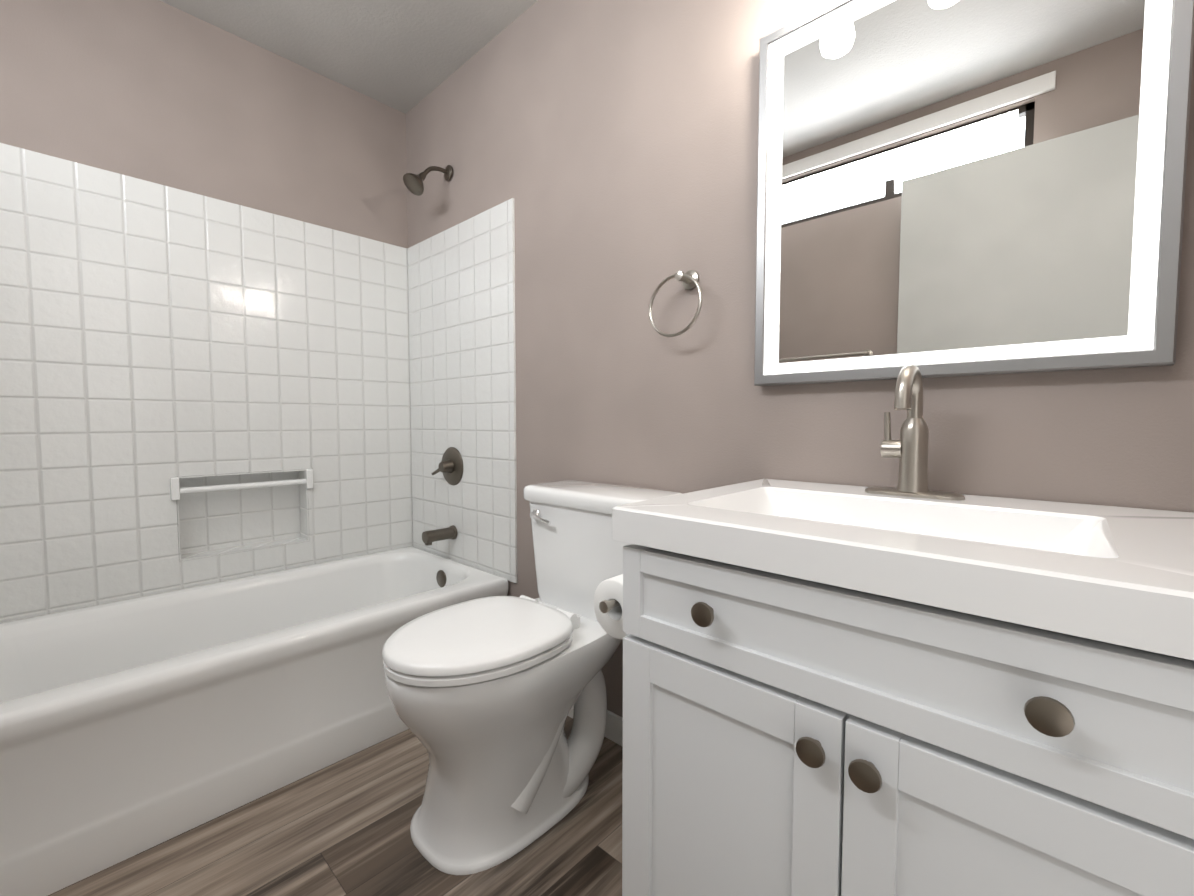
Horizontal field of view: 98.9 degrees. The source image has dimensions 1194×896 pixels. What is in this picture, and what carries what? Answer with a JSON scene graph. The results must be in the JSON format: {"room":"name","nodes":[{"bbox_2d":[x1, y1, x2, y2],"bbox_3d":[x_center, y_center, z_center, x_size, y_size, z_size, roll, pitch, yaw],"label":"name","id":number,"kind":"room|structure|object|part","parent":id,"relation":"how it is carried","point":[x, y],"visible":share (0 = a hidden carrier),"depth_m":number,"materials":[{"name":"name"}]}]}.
{"room":"bathroom","nodes":[
{"label":"bathroom","id":0,"kind":"room"},
{"bbox_2d":[0,0,407,247],"bbox_3d":[-1.481,-0.308,1.884,0.140,2.420,1.600,3,4,43],"label":"wall","id":1,"kind":"structure","parent":0,"point":[159,92],"depth_m":1.80,"materials":[{"name":"beige paint"}]},
{"bbox_2d":[0,143,412,622],"bbox_3d":[-1.460,-0.197,1.870,0.098,1.410,1.600,3,4,43],"label":"wall tile","id":2,"kind":"structure","parent":1,"relation":"attached to","point":[155,338],"depth_m":1.79,"materials":[{"name":"white tile"}]},
{"bbox_2d":[170,469,312,500],"bbox_3d":[-1.335,0.135,1.949,0.036,0.079,0.454,3,4,43],"label":"bar","id":3,"kind":"object","parent":2,"relation":"attached to","point":[176,490],"visible":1,"depth_m":1.91,"materials":[{"name":"white ceramic"}]},
{"bbox_2d":[48,716,622,895],"bbox_3d":[-0.489,0.978,1.026,3.070,0.060,2.000,3,4,43],"label":"floor","id":4,"kind":"structure","parent":0,"point":[341,827],"depth_m":1.19,"materials":[{"name":"brown wood"}]},
{"bbox_2d":[0,546,507,895],"bbox_3d":[-1.146,0.712,1.624,0.754,0.410,1.578,3,4,43],"label":"tub","id":5,"kind":"object","parent":4,"relation":"on","point":[131,727],"visible":0.75,"depth_m":1.37,"materials":[{"name":"white ceramic"}]},
{"bbox_2d":[382,480,682,874],"bbox_3d":[-0.162,0.531,1.291,0.486,0.816,0.705,3,4,43],"label":"toilet","id":6,"kind":"object","parent":4,"relation":"on","point":[485,694],"visible":0.98,"depth_m":1.18,"materials":[{"name":"white ceramic"}]},
{"bbox_3d":[-0.284,0.460,1.212,0.360,0.020,0.428,3,4,43],"label":"seat","id":7,"kind":"part","parent":6,"relation":"part of","materials":[{"name":"white plastic"}]},
{"bbox_3d":[-0.207,0.700,1.325,0.386,0.465,0.676,3,4,43],"label":"bowl","id":8,"kind":"part","parent":6,"relation":"part of","materials":[{"name":"white ceramic"}]},
{"bbox_3d":[-0.161,0.197,1.463,0.092,0.033,0.028,3,4,43],"label":"lever","id":9,"kind":"part","parent":6,"relation":"part of","materials":[{"name":"silver metal"}]},
{"bbox_3d":[0.012,0.311,1.458,0.448,0.307,0.195,3,4,43],"label":"tank","id":10,"kind":"part","parent":6,"relation":"part of","materials":[{"name":"white ceramic"}]},
{"bbox_3d":[0.010,0.137,1.446,0.472,0.043,0.214,3,4,43],"label":"lid","id":11,"kind":"part","parent":6,"relation":"part of","materials":[{"name":"white ceramic"}]},
{"bbox_2d":[593,364,1193,895],"bbox_3d":[0.441,0.407,0.828,0.893,1.100,0.575,3,4,43],"label":"bathroom vanity","id":12,"kind":"object","parent":4,"relation":"on","point":[911,684],"visible":1,"depth_m":0.59,"materials":[{"name":"white paint"}]},
{"bbox_3d":[0.173,0.587,0.744,0.340,0.540,0.020,3,4,43],"label":"door","id":13,"kind":"part","parent":12,"relation":"part of","materials":[{"name":"white paint"}]},
{"bbox_3d":[0.283,0.301,0.595,0.395,0.164,0.027,3,4,43],"label":"knob","id":14,"kind":"part","parent":12,"relation":"part of","materials":[{"name":"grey metal"}]},
{"bbox_3d":[0.315,0.243,0.594,0.727,0.142,0.020,3,4,43],"label":"drawer","id":15,"kind":"part","parent":12,"relation":"part of","materials":[{"name":"white paint"}]},
{"bbox_2d":[865,364,964,499],"bbox_3d":[0.561,-0.029,0.918,0.160,0.238,0.136,3,4,43],"label":"faucet","id":16,"kind":"object","parent":12,"relation":"on","point":[911,450],"depth_m":0.93,"materials":[{"name":"silver metal"}]},
{"bbox_3d":[0.441,0.599,0.495,0.383,0.540,0.020,3,4,43],"label":"door","id":17,"kind":"part","parent":12,"relation":"part of","materials":[{"name":"white paint"}]},
{"bbox_2d":[160,0,536,113],"bbox_3d":[-0.489,-1.499,0.899,3.070,0.060,2.000,3,4,43],"label":"ceiling","id":18,"kind":"structure","parent":0,"point":[405,56],"depth_m":1.87,"materials":[{"name":"paint"}]},
{"bbox_2d":[406,0,1193,717],"bbox_3d":[0.091,-0.293,1.584,3.070,2.420,0.178,3,4,43],"label":"wall","id":19,"kind":"structure","parent":0,"point":[610,146],"depth_m":1.09,"materials":[{"name":"beige paint"}]},
{"bbox_2d":[403,165,451,195],"bbox_3d":[-0.681,-1.087,2.051,0.088,0.160,0.193,3,4,43],"label":"shower head","id":20,"kind":"object","parent":19,"relation":"attached to","point":[413,183],"visible":1,"depth_m":2.02},
{"bbox_2d":[407,198,516,582],"bbox_3d":[-0.595,-0.211,2.152,0.800,1.410,0.008,3,4,43],"label":"wall tile","id":21,"kind":"structure","parent":19,"relation":"attached to","point":[461,315],"depth_m":2.08,"materials":[{"name":"white tile"}]},
{"bbox_2d":[422,525,457,545],"bbox_3d":[-0.662,0.366,2.145,0.060,0.063,0.137,3,4,43],"label":"tub spout","id":22,"kind":"object","parent":21,"relation":"attached to","point":[429,537],"visible":1,"depth_m":2.12,"materials":[{"name":"silver metal"}]},
{"bbox_2d":[431,447,462,484],"bbox_3d":[-0.635,0.079,2.159,0.164,0.164,0.058,3,4,43],"label":"shower valve","id":23,"kind":"object","parent":21,"relation":"attached to","point":[450,466],"visible":1,"depth_m":2.15,"materials":[{"name":"silver metal"}]},
{"bbox_2d":[568,705,622,746],"bbox_3d":[0.351,0.890,1.323,1.850,0.085,0.013,3,4,43],"label":"baseboard","id":24,"kind":"structure","parent":19,"relation":"attached to","point":[614,729],"depth_m":1.59,"materials":[{"name":"white"}]},
{"bbox_2d":[649,270,701,336],"bbox_3d":[0.218,-0.380,1.345,0.164,0.181,0.068,3,4,43],"label":"towel ring","id":25,"kind":"object","parent":19,"relation":"attached to","point":[689,279],"visible":1,"depth_m":1.34,"materials":[{"name":"silver metal"}]},
{"bbox_3d":[0.634,-0.532,0.985,0.665,0.790,0.012,3,4,43],"label":"mirror glass","id":26,"kind":"part","parent":19,"relation":"part of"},
{"bbox_3d":[0.623,-0.532,0.973,0.619,0.744,0.020,3,4,43],"label":"mirror light strip","id":27,"kind":"part","parent":19,"relation":"part of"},
{"bbox_3d":[0.626,-0.532,0.976,0.665,0.790,0.037,3,4,43],"label":"mirror frame","id":28,"kind":"part","parent":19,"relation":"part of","materials":[{"name":"silver metal"}]}
]}

